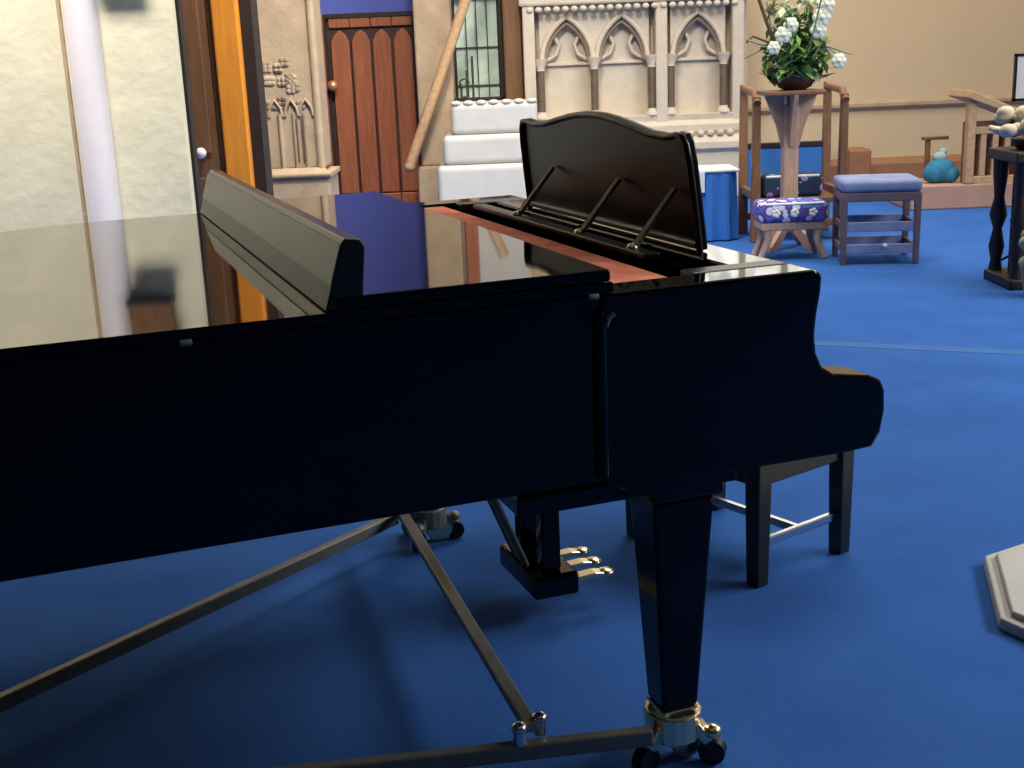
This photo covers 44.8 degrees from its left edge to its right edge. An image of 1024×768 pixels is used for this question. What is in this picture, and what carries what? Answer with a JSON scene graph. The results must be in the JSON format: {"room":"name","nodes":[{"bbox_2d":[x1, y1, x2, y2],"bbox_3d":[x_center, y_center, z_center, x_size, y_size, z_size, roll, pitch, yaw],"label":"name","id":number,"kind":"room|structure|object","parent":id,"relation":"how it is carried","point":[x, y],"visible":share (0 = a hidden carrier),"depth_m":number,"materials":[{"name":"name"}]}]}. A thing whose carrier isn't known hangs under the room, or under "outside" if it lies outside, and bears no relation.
{"room":"church interior","nodes":[
{"label":"church interior","id":0,"kind":"room"},
{"bbox_2d":[0,0,196,231],"bbox_3d":[-3.976,-3.373,6.037,4.328,6.500,0.080,-2,15,0],"label":"wall","id":1,"kind":"structure","parent":0,"point":[39,183],"depth_m":6.54,"materials":[{"name":"beige paint"}]},
{"bbox_2d":[55,0,87,222],"bbox_3d":[-2.391,-3.427,5.999,0.024,6.500,0.024,-2,15,0],"label":"trim","id":2,"kind":"structure","parent":1,"relation":"attached to","point":[58,5],"depth_m":6.52,"materials":[{"name":"beige wood"}]},
{"bbox_2d":[61,0,122,221],"bbox_3d":[-2.281,-3.432,5.999,0.176,6.500,0.176,-2,15,0],"label":"column","id":3,"kind":"structure","parent":1,"relation":"attached to","point":[81,19],"depth_m":6.46,"materials":[{"name":"white paint"}]},
{"bbox_2d":[175,0,201,212],"bbox_3d":[-1.871,-3.479,6.115,0.145,6.500,0.080,-2,15,0],"label":"trim","id":4,"kind":"structure","parent":1,"relation":"attached to","point":[178,3],"depth_m":6.62,"materials":[{"name":"brown wood"}]},
{"bbox_2d":[320,0,412,14],"bbox_3d":[-1.792,-4.697,11.679,1.800,6.000,0.180,-2,15,0],"label":"wall","id":5,"kind":"structure","parent":0,"point":[326,6],"depth_m":11.88,"materials":[{"name":"blue paint"}]},
{"bbox_2d":[321,14,333,165],"bbox_3d":[-1.836,-2.640,12.088,0.145,1.820,0.080,-2,15,0],"label":"trim","id":6,"kind":"structure","parent":5,"relation":"attached to","point":[332,162],"depth_m":12.00,"materials":[{"name":"brown stone"}]},
{"bbox_2d":[323,11,420,202],"bbox_3d":[-1.329,-2.644,12.025,0.870,1.820,0.210,-2,15,0],"label":"door","id":7,"kind":"structure","parent":5,"relation":"in","point":[374,114],"depth_m":12.04,"materials":[{"name":"brown wood"}]},
{"bbox_2d":[0,196,1023,767],"bbox_3d":[0.514,0.339,4.233,13.000,0.100,18.000,-2,15,0],"label":"floor","id":8,"kind":"structure","parent":0,"point":[890,650],"depth_m":3.12,"materials":[{"name":"blue carpet"}]},
{"bbox_2d":[182,0,220,200],"bbox_3d":[-2.060,-2.657,7.535,0.300,4.200,0.190,-2,15,0],"label":"door","id":9,"kind":"structure","parent":8,"relation":"on","point":[194,11],"depth_m":7.77,"materials":[{"name":"brown wood"}]},
{"bbox_2d":[205,0,226,172],"bbox_3d":[-1.892,-2.711,7.714,0.040,4.200,0.260,-2,15,0],"label":"door frame","id":10,"kind":"structure","parent":9,"relation":"attached to","point":[207,2],"depth_m":7.80,"materials":[{"name":"brown wood"}]},
{"bbox_2d":[210,0,254,186],"bbox_3d":[-1.791,-2.689,7.612,0.160,4.200,0.130,-2,15,0],"label":"trim","id":11,"kind":"structure","parent":8,"relation":"on","point":[225,16],"depth_m":7.77,"materials":[{"name":"orange wood"}]},
{"bbox_2d":[238,0,273,196],"bbox_3d":[-1.677,-2.725,7.733,0.080,4.200,0.220,-2,15,0],"label":"trim","id":12,"kind":"structure","parent":8,"relation":"on","point":[248,11],"depth_m":7.90,"materials":[{"name":"brown wood"}]},
{"bbox_2d":[257,0,339,198],"bbox_3d":[-1.758,-4.230,8.933,0.580,6.500,0.550,-2,15,0],"label":"stone panel","id":13,"kind":"object","parent":8,"relation":"on","point":[291,41],"visible":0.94,"depth_m":9.28,"materials":[{"name":"brown stone"}]},
{"bbox_2d":[0,507,726,767],"bbox_3d":[-0.745,0.639,2.807,1.950,0.145,1.508,-8,16,-20],"label":"piano dolly","id":14,"kind":"object","parent":8,"relation":"on","point":[656,730],"visible":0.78,"depth_m":2.58,"materials":[{"name":"metal"}]},
{"bbox_2d":[401,507,463,551],"bbox_3d":[-0.237,0.413,3.651,0.191,0.111,0.192,-2,15,0],"label":"caster wheel","id":15,"kind":"object","parent":14,"relation":"attached to","point":[435,519],"depth_m":3.61,"materials":[{"name":"black"}]},
{"bbox_2d":[0,111,883,756],"bbox_3d":[-0.745,0.109,2.651,2.537,1.246,1.550,-8,16,-20],"label":"grand piano","id":16,"kind":"object","parent":14,"relation":"on","point":[254,364],"visible":0.98,"depth_m":2.12,"materials":[{"name":"black wood"}]},
{"bbox_2d":[495,199,769,268],"bbox_3d":[0.224,-0.358,2.919,0.100,0.030,1.361,-8,16,-20],"label":"shelf","id":17,"kind":"object","parent":16,"relation":"attached to","point":[685,254],"depth_m":2.60,"materials":[{"name":"black"}]},
{"bbox_2d":[631,700,726,767],"bbox_3d":[0.330,0.693,2.507,0.195,0.111,0.187,-2,15,0],"label":"caster","id":18,"kind":"object","parent":14,"relation":"attached to","point":[656,730],"depth_m":2.44,"materials":[{"name":"gold metal"}]},
{"bbox_2d":[412,0,455,201],"bbox_3d":[-0.799,-4.869,11.200,0.400,6.500,0.640,-2,15,0],"label":"pier","id":19,"kind":"object","parent":8,"relation":"on","point":[432,19],"visible":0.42,"depth_m":11.46,"materials":[{"name":"brown stone"}]},
{"bbox_2d":[404,0,470,171],"bbox_3d":[-0.567,-3.031,11.285,0.936,2.150,0.244,-2,15,0],"label":"handrail","id":20,"kind":"object","parent":19,"relation":"attached to","point":[463,5],"visible":1,"depth_m":11.26,"materials":[{"name":"brown wood"}]},
{"bbox_2d":[437,98,537,200],"bbox_3d":[-0.144,-2.053,11.196,1.040,1.010,0.720,-2,15,0],"label":"plinth","id":21,"kind":"object","parent":8,"relation":"on","point":[482,150],"visible":0.75,"depth_m":10.88,"materials":[{"name":"white stone"}]},
{"bbox_2d":[455,56,474,101],"bbox_3d":[-0.420,-2.323,11.532,0.210,1.380,0.037,-2,15,0],"label":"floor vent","id":22,"kind":"object","parent":21,"relation":"on","point":[467,82],"visible":0.24,"depth_m":11.41,"materials":[{"name":"grey metal"}]},
{"bbox_2d":[502,0,523,99],"bbox_3d":[0.025,-2.717,11.799,0.170,1.970,0.200,-2,15,0],"label":"trim","id":23,"kind":"structure","parent":8,"relation":"on","point":[511,12],"depth_m":11.59,"materials":[{"name":"brown wood"}]},
{"bbox_2d":[518,0,747,195],"bbox_3d":[1.154,-2.887,11.817,2.140,2.200,0.700,-2,15,0],"label":"stone reredos","id":24,"kind":"object","parent":8,"relation":"on","point":[670,66],"visible":0.77,"depth_m":11.65,"materials":[{"name":"stone"}]},
{"bbox_2d":[698,164,739,240],"bbox_3d":[1.496,-1.345,9.229,0.335,0.520,0.461,-2,15,0],"label":"draped table","id":25,"kind":"object","parent":8,"relation":"on","point":[718,182],"visible":0.66,"depth_m":9.03,"materials":[{"name":"fabric"}]},
{"bbox_2d":[625,450,854,587],"bbox_3d":[0.632,0.252,3.516,0.405,0.425,0.540,-13,18,-35],"label":"piano bench","id":26,"kind":"object","parent":8,"relation":"on","point":[758,481],"visible":0.27,"depth_m":3.33,"materials":[{"name":"black wood"}]},
{"bbox_2d":[751,197,827,257],"bbox_3d":[1.840,-1.031,8.246,0.462,0.382,0.297,-2,15,0],"label":"footstool","id":27,"kind":"object","parent":8,"relation":"on","point":[809,214],"visible":1,"depth_m":8.12,"materials":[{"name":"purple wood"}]},
{"bbox_2d":[752,197,827,222],"bbox_3d":[1.835,-1.151,8.218,0.450,0.135,0.290,-2,15,0],"label":"cushion","id":28,"kind":"object","parent":27,"relation":"on","point":[795,209],"depth_m":8.09,"materials":[{"name":"purple fabric"}]},
{"bbox_2d":[756,88,826,252],"bbox_3d":[1.907,-1.469,8.549,0.400,1.075,0.360,-2,15,0],"label":"pedestal","id":29,"kind":"object","parent":8,"relation":"on","point":[790,110],"visible":0.7,"depth_m":8.45,"materials":[{"name":"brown wood"}]},
{"bbox_2d":[744,0,851,89],"bbox_3d":[1.892,-2.313,8.351,0.703,0.656,0.531,-2,15,0],"label":"flower arrangement","id":30,"kind":"object","parent":29,"relation":"on","point":[801,74],"visible":1,"depth_m":8.26,"materials":[{"name":"green plant"}]},
{"bbox_2d":[738,81,849,242],"bbox_3d":[2.045,-1.630,9.084,0.690,1.100,0.545,-2,15,0],"label":"chair","id":31,"kind":"object","parent":8,"relation":"on","point":[756,158],"visible":0.7,"depth_m":9.22,"materials":[{"name":"brown wood"}]},
{"bbox_2d":[761,172,822,197],"bbox_3d":[2.013,-1.444,9.011,0.440,0.160,0.200,-2,15,0],"label":"kneeler","id":32,"kind":"object","parent":31,"relation":"on","point":[809,183],"visible":0.81,"depth_m":8.92,"materials":[{"name":"black fabric"}]},
{"bbox_2d":[832,173,922,264],"bbox_3d":[2.343,-1.067,8.017,0.500,0.535,0.414,-1,15,7],"label":"upholstered stool","id":33,"kind":"object","parent":8,"relation":"on","point":[905,187],"visible":1,"depth_m":7.86,"materials":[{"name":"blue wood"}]},
{"bbox_2d":[815,341,1023,354],"bbox_3d":[1.393,-0.198,5.923,2.413,0.002,0.093,4,16,21],"label":"trim","id":34,"kind":"structure","parent":8,"relation":"on","point":[818,343],"depth_m":5.73,"materials":[{"name":"carpet"}]},
{"bbox_2d":[889,177,1012,210],"bbox_3d":[5.116,-1.683,10.575,3.640,0.200,0.600,-2,15,0],"label":"step","id":35,"kind":"structure","parent":8,"relation":"on","point":[956,194],"depth_m":10.29,"materials":[{"name":"beige wood"}]},
{"bbox_2d":[921,135,948,179],"bbox_3d":[3.605,-1.928,10.618,0.220,0.370,0.060,-2,15,0],"label":"stand","id":36,"kind":"object","parent":35,"relation":"on","point":[927,139],"visible":0.89,"depth_m":10.57,"materials":[{"name":"brown wood"}]},
{"bbox_2d":[923,148,958,182],"bbox_3d":[3.589,-1.828,10.416,0.293,0.289,0.184,-2,15,0],"label":"bundle","id":37,"kind":"object","parent":35,"relation":"on","point":[940,169],"visible":1,"depth_m":10.36,"materials":[{"name":"fabric"}]},
{"bbox_2d":[948,89,1023,183],"bbox_3d":[4.030,-2.074,10.346,0.678,0.757,0.460,-2,15,0],"label":"railing","id":38,"kind":"object","parent":35,"relation":"on","point":[976,167],"visible":0.53,"depth_m":10.23,"materials":[{"name":"brown wood"}]},
{"bbox_2d":[983,146,1023,289],"bbox_3d":[2.994,-0.946,7.023,0.500,0.760,0.420,-2,15,0],"label":"stand","id":39,"kind":"object","parent":8,"relation":"on","point":[1009,278],"visible":0.94,"depth_m":7.04,"materials":[{"name":"brown wood"}]},
{"bbox_2d":[987,105,1023,149],"bbox_3d":[2.873,-1.421,6.886,0.388,0.238,0.435,-16,20,-42],"label":"flowers","id":40,"kind":"object","parent":39,"relation":"on","point":[1004,114],"visible":1,"depth_m":6.87,"materials":[{"name":"white plant"}]},
{"bbox_2d":[1010,136,1023,149],"bbox_3d":[2.898,-1.339,6.918,0.240,0.060,0.240,-2,15,0],"label":"bowl","id":41,"kind":"object","parent":39,"relation":"on","point":[1018,142],"depth_m":6.89,"materials":[{"name":"brown metal"}]},
{"bbox_2d":[983,544,1023,639],"bbox_3d":[1.674,0.532,3.042,0.946,0.045,0.946,-11,17,-28],"label":"plinth","id":42,"kind":"object","parent":8,"relation":"on","point":[1004,569],"visible":1,"depth_m":3.13,"materials":[{"name":"white stone"}]},
{"bbox_2d":[1001,53,1023,260],"bbox_3d":[3.112,-1.306,7.368,0.358,1.270,0.317,-2,15,0],"label":"stand","id":43,"kind":"object","parent":8,"relation":"on","point":[1018,69],"visible":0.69,"depth_m":7.26,"materials":[{"name":"black"}]},
{"bbox_2d":[1018,230,1023,294],"bbox_3d":[2.836,-0.652,6.705,0.220,0.366,0.181,-2,15,0],"label":"pot plant","id":44,"kind":"object","parent":8,"relation":"on","point":[1021,241],"visible":1,"depth_m":6.69,"materials":[{"name":"green plant"}]},
{"bbox_2d":[504,0,1023,158],"bbox_3d":[0.294,-5.073,11.799,13.400,6.500,0.200,-2,15,0],"label":"wall","id":45,"kind":"structure","parent":0,"point":[900,49],"depth_m":12.24,"materials":[{"name":"beige paint"}]},
{"bbox_2d":[496,3,499,89],"bbox_3d":[-0.396,-5.182,11.535,0.470,5.100,0.240,-2,15,0],"label":"trim","id":46,"kind":"structure","parent":45,"relation":"attached to","point":[496,3],"depth_m":11.91,"materials":[{"name":"brown wood"}]},
{"bbox_2d":[847,147,870,174],"bbox_3d":[3.386,-2.141,12.256,0.220,0.360,0.320,-2,15,0],"label":"box","id":47,"kind":"object","parent":45,"relation":"attached to","point":[859,158],"depth_m":12.09,"materials":[{"name":"brown cardboard"}]},
{"bbox_2d":[748,94,1023,113],"bbox_3d":[4.590,-2.806,12.315,4.600,0.090,0.050,-2,15,0],"label":"trim","id":48,"kind":"structure","parent":45,"relation":"attached to","point":[937,101],"depth_m":12.30,"materials":[{"name":"brown wood"}]},
{"bbox_2d":[830,154,960,183],"bbox_3d":[4.565,-2.183,12.469,4.700,0.240,0.070,-2,15,0],"label":"baseboard","id":49,"kind":"structure","parent":45,"relation":"attached to","point":[913,165],"depth_m":12.43,"materials":[{"name":"brown wood"}]},
{"bbox_2d":[773,72,817,89],"bbox_3d":[1.909,-2.043,8.397,0.300,0.110,0.300,-2,15,0],"label":"bowl","id":50,"kind":"object","parent":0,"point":[787,80],"depth_m":8.29,"materials":[{"name":"brown ceramic"}]},
{"bbox_3d":[-0.348,-5.844,11.175,0.700,4.440,0.200,-2,15,0],"label":"lintel","id":51,"kind":"object","parent":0,"visible":0},
{"bbox_2d":[451,0,505,101],"bbox_3d":[-0.334,-3.171,11.830,0.510,1.060,0.100,-2,15,0],"label":"window","id":52,"kind":"structure","parent":51,"relation":"attached to","point":[477,38],"depth_m":11.81,"materials":[{"name":"green glass"}]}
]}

